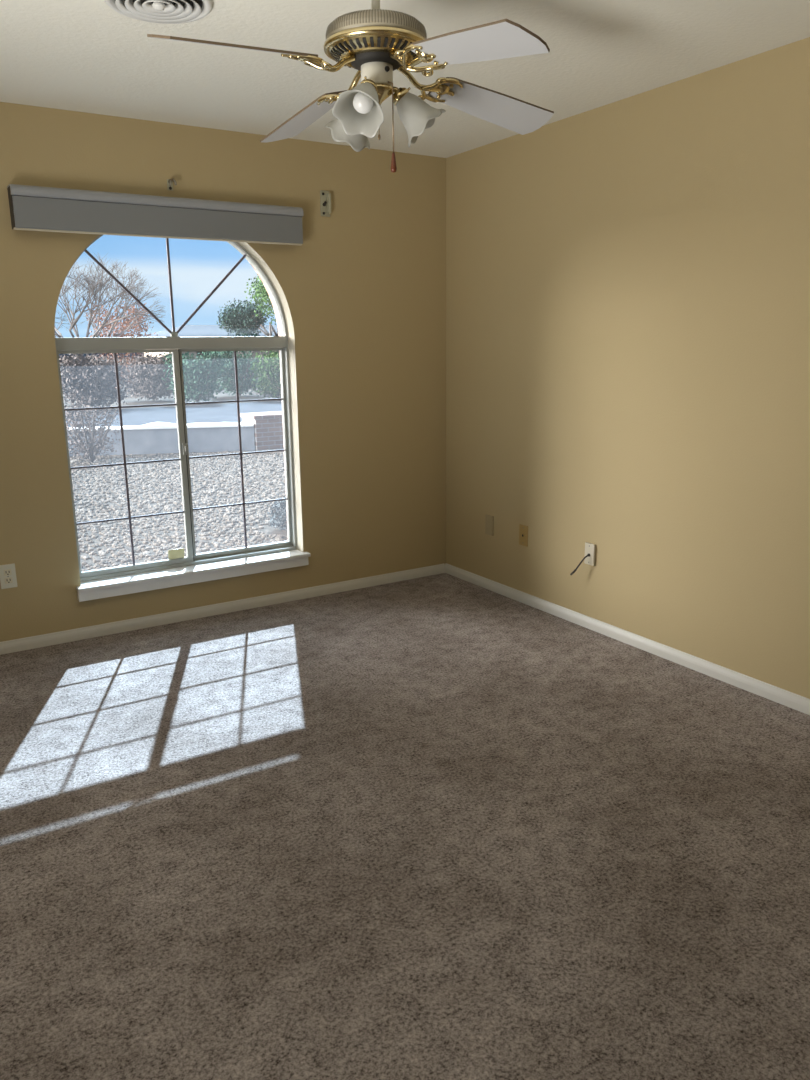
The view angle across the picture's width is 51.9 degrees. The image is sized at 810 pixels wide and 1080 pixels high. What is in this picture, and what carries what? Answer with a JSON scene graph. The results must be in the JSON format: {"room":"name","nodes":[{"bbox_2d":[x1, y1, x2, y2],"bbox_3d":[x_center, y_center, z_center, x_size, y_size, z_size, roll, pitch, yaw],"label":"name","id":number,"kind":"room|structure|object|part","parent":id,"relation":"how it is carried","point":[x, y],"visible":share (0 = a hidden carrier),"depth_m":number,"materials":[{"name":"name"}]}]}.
{"room":"empty bedroom","nodes":[
{"label":"empty bedroom","id":0,"kind":"room"},
{"bbox_2d":[0,102,445,641],"bbox_3d":[-1.384,-0.789,4.096,3.990,2.560,0.150,-9,16,-31],"label":"wall","id":1,"kind":"structure","parent":0,"point":[362,298],"depth_m":4.44,"materials":[{"name":"beige paint"}]},
{"bbox_2d":[0,563,16,588],"bbox_3d":[-1.867,0.171,3.911,0.070,0.115,0.009,-9,16,-31],"label":"wall outlet","id":2,"kind":"object","parent":1,"relation":"attached to","point":[8,579],"visible":1,"depth_m":3.91,"materials":[{"name":"beige plastic"}]},
{"bbox_2d":[3,569,11,575],"bbox_3d":[-1.866,0.152,3.904,0.033,0.028,0.002,-9,16,-31],"label":"socket","id":3,"kind":"object","parent":2,"relation":"attached to","point":[6,572],"depth_m":3.90,"materials":[{"name":"beige plastic"}]},
{"bbox_2d":[4,577,12,583],"bbox_3d":[-1.866,0.191,3.913,0.033,0.028,0.002,-9,16,-31],"label":"socket","id":4,"kind":"object","parent":2,"relation":"attached to","point":[7,580],"depth_m":3.91,"materials":[{"name":"beige plastic"}]},
{"bbox_2d":[7,184,303,244],"bbox_3d":[-1.123,-1.525,3.942,1.368,0.184,0.099,-9,16,-31],"label":"valance","id":5,"kind":"object","parent":1,"relation":"attached to","point":[33,208],"visible":1,"depth_m":3.86,"materials":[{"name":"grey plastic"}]},
{"bbox_2d":[167,178,176,190],"bbox_3d":[-1.106,-1.689,3.945,0.038,0.052,0.051,-9,16,-31],"label":"curtain hook","id":6,"kind":"object","parent":1,"relation":"attached to","point":[169,181],"visible":1,"depth_m":3.95,"materials":[{"name":"beige metal"}]},
{"bbox_3d":[-1.120,-1.693,3.964,0.028,0.050,0.004,-9,16,-31],"label":"hook plate","id":7,"kind":"part","parent":6,"relation":"part of","materials":[{"name":"beige metal"}]},
{"bbox_3d":[-1.105,-1.695,3.943,0.038,0.040,0.051,-9,16,-31],"label":"hook arm","id":8,"kind":"part","parent":6,"relation":"part of","materials":[{"name":"silver metal"}]},
{"bbox_2d":[55,235,310,601],"bbox_3d":[-1.137,-0.693,4.275,1.250,1.837,0.252,-9,16,-31],"label":"window","id":9,"kind":"structure","parent":1,"relation":"in","point":[228,563],"depth_m":4.34,"materials":[{"name":"white plastic"}]},
{"bbox_3d":[-1.402,-0.391,4.214,0.588,1.115,0.024,-9,16,-31],"label":"sash","id":10,"kind":"part","parent":9,"relation":"part of","materials":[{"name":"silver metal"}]},
{"bbox_2d":[168,548,184,559],"bbox_3d":[-1.219,0.074,4.433,0.086,0.052,0.013,-9,16,-31],"label":"foam block","id":11,"kind":"object","parent":9,"relation":"on","point":[175,553],"visible":1,"depth_m":4.43,"materials":[{"name":"yellow plastic"}]},
{"bbox_3d":[-1.097,0.178,4.431,1.250,0.070,0.136,-9,16,-31],"label":"sill","id":12,"kind":"part","parent":9,"relation":"part of","materials":[{"name":"white wood"}]},
{"bbox_3d":[-0.923,-0.473,4.534,0.610,1.115,0.025,-9,16,-31],"label":"sash","id":13,"kind":"part","parent":9,"relation":"part of","materials":[{"name":"silver metal"}]},
{"bbox_2d":[0,564,444,654],"bbox_3d":[-1.333,0.424,4.308,3.734,0.059,0.014,-9,16,-31],"label":"baseboard","id":14,"kind":"structure","parent":1,"relation":"attached to","point":[16,645],"depth_m":4.46,"materials":[{"name":"white wood"}]},
{"bbox_2d":[320,190,330,216],"bbox_3d":[-0.415,-1.774,4.380,0.056,0.128,0.030,-9,16,-31],"label":"curtain bracket","id":15,"kind":"object","parent":1,"relation":"attached to","point":[325,196],"visible":1,"depth_m":4.38,"materials":[{"name":"beige metal"}]},
{"bbox_2d":[248,261,287,530],"bbox_3d":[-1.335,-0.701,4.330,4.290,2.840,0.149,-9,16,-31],"label":"window frame","id":16,"kind":"structure","parent":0,"point":[275,312],"depth_m":4.66,"materials":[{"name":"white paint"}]},
{"bbox_2d":[0,573,809,1079],"bbox_3d":[0.348,1.114,1.620,3.850,0.080,6.500,-9,16,-31],"label":"floor","id":17,"kind":"structure","parent":0,"point":[444,826],"depth_m":2.38,"materials":[{"name":"carpet"}]},
{"bbox_2d":[0,0,809,157],"bbox_3d":[0.335,-1.354,1.106,3.750,0.080,6.400,-9,16,-31],"label":"ceiling","id":18,"kind":"structure","parent":0,"point":[87,56],"depth_m":3.04,"materials":[{"name":"white paint"}]},
{"bbox_2d":[104,0,212,23],"bbox_3d":[-0.746,-1.621,2.520,0.322,0.028,0.322,-9,16,-31],"label":"ceiling vent","id":19,"kind":"object","parent":18,"relation":"in","point":[154,11],"visible":1,"depth_m":2.55,"materials":[{"name":"white metal"}]},
{"bbox_2d":[147,0,553,172],"bbox_3d":[-0.077,-1.282,2.227,0.935,0.566,0.939,2,14,10],"label":"ceiling fan","id":20,"kind":"object","parent":18,"relation":"hanging from","point":[375,42],"visible":1,"depth_m":2.17,"materials":[{"name":"white wood"}]},
{"bbox_3d":[-0.406,-1.189,2.003,0.414,0.065,0.138,-9,16,-31],"label":"blade","id":21,"kind":"part","parent":20,"relation":"part of","materials":[{"name":"grey wood"}]},
{"bbox_3d":[-0.315,-1.300,2.562,0.138,0.083,0.413,-9,16,-31],"label":"blade","id":22,"kind":"part","parent":20,"relation":"part of","materials":[{"name":"grey wood"}]},
{"bbox_3d":[-0.213,-1.236,2.144,0.198,0.061,0.118,-9,16,-31],"label":"blade arm","id":23,"kind":"part","parent":20,"relation":"part of","materials":[{"name":"gold metal"}]},
{"bbox_3d":[-0.168,-1.285,2.369,0.119,0.069,0.197,-9,16,-31],"label":"blade arm","id":24,"kind":"part","parent":20,"relation":"part of","materials":[{"name":"gold metal"}]},
{"bbox_3d":[-0.153,-1.166,2.349,0.127,0.140,0.139,-9,16,-31],"label":"lamp shade","id":25,"kind":"part","parent":20,"relation":"part of","materials":[{"name":"white glass"}]},
{"bbox_3d":[-0.113,-1.118,2.142,0.128,0.139,0.126,-9,16,-31],"label":"lamp shade","id":26,"kind":"part","parent":20,"relation":"part of","materials":[{"name":"white glass"}]},
{"bbox_3d":[-0.106,-1.150,2.167,0.064,0.073,0.060,-9,16,-31],"label":"bulb","id":27,"kind":"part","parent":20,"relation":"part of","materials":[{"name":"white glass"}]},
{"bbox_3d":[-0.092,-1.190,2.196,0.065,0.046,0.059,-9,16,-31],"label":"lamp arm","id":28,"kind":"part","parent":20,"relation":"part of","materials":[{"name":"gold metal"}]},
{"bbox_3d":[-0.038,-1.135,2.233,0.014,0.178,0.004,-1,13,0],"label":"pull chain","id":29,"kind":"part","parent":20,"relation":"part of","materials":[{"name":"gold metal"}]},
{"bbox_3d":[-0.021,-1.206,2.259,0.066,0.046,0.058,6,15,25],"label":"lamp arm","id":30,"kind":"part","parent":20,"relation":"part of","materials":[{"name":"gold metal"}]},
{"bbox_3d":[0.017,-1.221,2.102,0.119,0.075,0.196,-9,16,-31],"label":"blade arm","id":31,"kind":"part","parent":20,"relation":"part of","materials":[{"name":"gold metal"}]},
{"bbox_3d":[0.046,-1.150,2.274,0.132,0.141,0.132,-9,16,-31],"label":"lamp shade","id":32,"kind":"part","parent":20,"relation":"part of","materials":[{"name":"white glass"}]},
{"bbox_3d":[0.062,-1.277,2.325,0.197,0.069,0.119,-9,16,-31],"label":"blade arm","id":33,"kind":"part","parent":20,"relation":"part of","materials":[{"name":"gold metal"}]},
{"bbox_3d":[0.163,-1.140,1.926,0.138,0.096,0.411,-9,16,-31],"label":"blade","id":34,"kind":"part","parent":20,"relation":"part of","materials":[{"name":"grey wood"}]},
{"bbox_3d":[0.254,-1.285,2.474,0.413,0.083,0.138,-9,16,-31],"label":"blade","id":35,"kind":"part","parent":20,"relation":"part of","materials":[{"name":"grey wood"}]},
{"bbox_2d":[446,37,809,698],"bbox_3d":[2.023,-0.410,2.330,0.120,2.560,6.520,-9,16,-31],"label":"wall","id":36,"kind":"structure","parent":0,"point":[628,279],"depth_m":3.69,"materials":[{"name":"beige paint"}]},
{"bbox_2d":[485,515,493,535],"bbox_3d":[0.489,-0.086,4.824,0.009,0.115,0.070,-9,16,-31],"label":"blank plate","id":37,"kind":"object","parent":36,"relation":"attached to","point":[489,520],"visible":1,"depth_m":4.82,"materials":[{"name":"beige plastic"}]},
{"bbox_2d":[519,524,527,546],"bbox_3d":[0.651,-0.025,4.572,0.009,0.115,0.070,-9,16,-31],"label":"plate","id":38,"kind":"object","parent":36,"relation":"attached to","point":[523,530],"visible":1,"depth_m":4.57,"materials":[{"name":"brown plastic"}]},
{"bbox_2d":[584,542,595,565],"bbox_3d":[0.920,0.070,4.143,0.018,0.108,0.064,-9,16,-31],"label":"cable plate","id":39,"kind":"object","parent":36,"relation":"attached to","point":[590,548],"visible":1,"depth_m":4.14,"materials":[{"name":"beige plastic"}]},
{"bbox_2d":[570,555,587,574],"bbox_3d":[0.873,0.127,4.174,0.095,0.120,0.019,9,17,36],"label":"coaxial cable","id":40,"kind":"object","parent":39,"relation":"attached to","point":[574,571],"visible":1,"depth_m":4.17,"materials":[{"name":"black plastic"}]},
{"bbox_2d":[445,563,809,714],"bbox_3d":[1.948,0.784,2.629,0.014,0.059,6.398,-9,16,-31],"label":"baseboard","id":41,"kind":"structure","parent":36,"relation":"attached to","point":[797,702],"depth_m":3.88,"materials":[{"name":"white wood"}]},
{"label":"outside","id":42,"kind":"structure","parent":0,"visible":0},
{"bbox_2d":[69,449,287,571],"bbox_3d":[0.188,-0.973,10.957,18.000,0.024,9.295,-9,16,-31],"label":"gravel yard","id":43,"kind":"structure","parent":42,"point":[267,529],"depth_m":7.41,"materials":[{"name":"grey gravel"}]},
{"bbox_2d":[64,402,119,461],"bbox_3d":[-4.391,-1.489,11.523,0.946,0.841,0.938,-9,16,-31],"label":"dry bush","id":44,"kind":"object","parent":43,"relation":"on","point":[92,449],"visible":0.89,"depth_m":11.49,"materials":[{"name":"grey plant"}]},
{"bbox_2d":[67,422,254,455],"bbox_3d":[-4.449,-1.498,12.346,4.355,0.462,0.230,-3,14,-9],"label":"wall","id":45,"kind":"structure","parent":43,"relation":"on","point":[156,437],"depth_m":12.43,"materials":[{"name":"white concrete"}]},
{"bbox_2d":[240,411,283,450],"bbox_3d":[-2.138,-1.710,12.979,0.680,0.530,0.610,-9,16,-31],"label":"brick pillar","id":46,"kind":"structure","parent":43,"relation":"on","point":[268,426],"depth_m":12.71,"materials":[{"name":"grey brick"}]},
{"bbox_2d":[265,497,286,529],"bbox_3d":[-1.015,-0.231,7.200,0.412,0.317,0.413,-9,16,-31],"label":"shrub","id":47,"kind":"object","parent":43,"relation":"on","point":[281,516],"visible":0.41,"depth_m":7.07,"materials":[{"name":"grey plant"}]},
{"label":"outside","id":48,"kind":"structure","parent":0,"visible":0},
{"bbox_2d":[60,358,281,411],"bbox_3d":[-6.112,-14.860,70.487,180.000,0.275,119.690,-9,16,-31],"label":"ground","id":49,"kind":"structure","parent":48,"point":[131,401],"depth_m":25.00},
{"bbox_2d":[59,353,136,407],"bbox_3d":[-7.963,-4.035,21.169,2.172,1.492,2.218,-9,16,-31],"label":"shrub","id":50,"kind":"object","parent":49,"relation":"on","point":[97,373],"visible":0.97,"depth_m":20.85,"materials":[{"name":"grey plant"}]},
{"bbox_2d":[55,253,165,368],"bbox_3d":[-9.541,-6.114,24.117,5.415,4.161,4.652,-2,13,-5],"label":"bare tree","id":51,"kind":"object","parent":49,"relation":"on","point":[92,285],"visible":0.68,"depth_m":23.67,"materials":[{"name":"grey plant"}]},
{"bbox_2d":[86,299,157,390],"bbox_3d":[-10.029,-6.987,29.675,2.701,3.288,2.561,-9,16,-31],"label":"tree","id":52,"kind":"object","parent":49,"relation":"on","point":[127,323],"visible":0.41,"depth_m":29.23,"materials":[{"name":"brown plant"}]},
{"bbox_2d":[120,352,173,400],"bbox_3d":[-7.436,-4.814,24.476,1.892,1.453,1.944,-9,16,-31],"label":"shrub","id":53,"kind":"object","parent":49,"relation":"on","point":[149,373],"visible":0.81,"depth_m":24.14,"materials":[{"name":"grey plant"}]},
{"bbox_2d":[162,351,226,402],"bbox_3d":[-5.901,-4.609,23.329,1.778,1.513,1.852,-9,16,-31],"label":"shrub","id":54,"kind":"object","parent":49,"relation":"on","point":[198,378],"visible":0.85,"depth_m":23.04,"materials":[{"name":"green plant"}]},
{"bbox_3d":[-5.821,-4.535,23.476,1.386,1.288,1.122,-1,13,-3],"label":"stem","id":55,"kind":"part","parent":54,"relation":"part of","materials":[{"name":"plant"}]},
{"bbox_2d":[141,325,278,367],"bbox_3d":[-11.277,-12.847,55.365,11.200,2.850,9.200,-9,16,-31],"label":"house","id":56,"kind":"structure","parent":49,"relation":"on","point":[187,330],"depth_m":51.89,"materials":[{"name":"beige paint"}]},
{"bbox_2d":[216,348,262,395],"bbox_3d":[-5.221,-5.320,26.250,1.950,1.575,1.924,-9,16,-31],"label":"shrub","id":57,"kind":"object","parent":49,"relation":"on","point":[243,363],"visible":0.73,"depth_m":25.88,"materials":[{"name":"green plant"}]},
{"bbox_2d":[216,298,268,356],"bbox_3d":[-7.610,-9.477,39.139,2.588,3.711,2.738,-9,16,-31],"label":"tree","id":58,"kind":"object","parent":49,"relation":"on","point":[243,321],"visible":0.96,"depth_m":38.37,"materials":[{"name":"green plant"}]},
{"bbox_3d":[-7.619,-10.323,38.939,2.588,1.973,2.738,-9,16,-31],"label":"crown","id":59,"kind":"part","parent":58,"relation":"part of","materials":[{"name":"green plant"}]},
{"bbox_2d":[244,274,278,335],"bbox_3d":[-4.554,-8.212,31.778,3.080,4.576,2.982,-9,16,-31],"label":"tree","id":60,"kind":"object","parent":49,"relation":"on","point":[264,294],"visible":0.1,"depth_m":31.24,"materials":[{"name":"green plant"}]},
{"bbox_2d":[249,350,281,397],"bbox_3d":[-3.718,-4.891,24.398,1.761,1.507,1.707,-9,16,-31],"label":"shrub","id":61,"kind":"object","parent":49,"relation":"on","point":[269,380],"visible":0.5,"depth_m":24.07,"materials":[{"name":"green plant"}]},
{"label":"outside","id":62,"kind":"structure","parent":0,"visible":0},
{"bbox_2d":[59,350,142,358],"bbox_3d":[-22.425,-28.911,123.140,150.000,3.128,6.000,-9,16,-31],"label":"hills","id":63,"kind":"structure","parent":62,"point":[104,355],"depth_m":110.12,"materials":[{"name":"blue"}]},
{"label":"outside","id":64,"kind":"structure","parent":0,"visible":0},
{"bbox_2d":[65,401,281,426],"bbox_3d":[0.943,-3.751,22.649,100.000,0.020,6.500,-9,16,-31],"label":"road","id":65,"kind":"structure","parent":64,"point":[216,413],"depth_m":19.87,"materials":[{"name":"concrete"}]}
]}

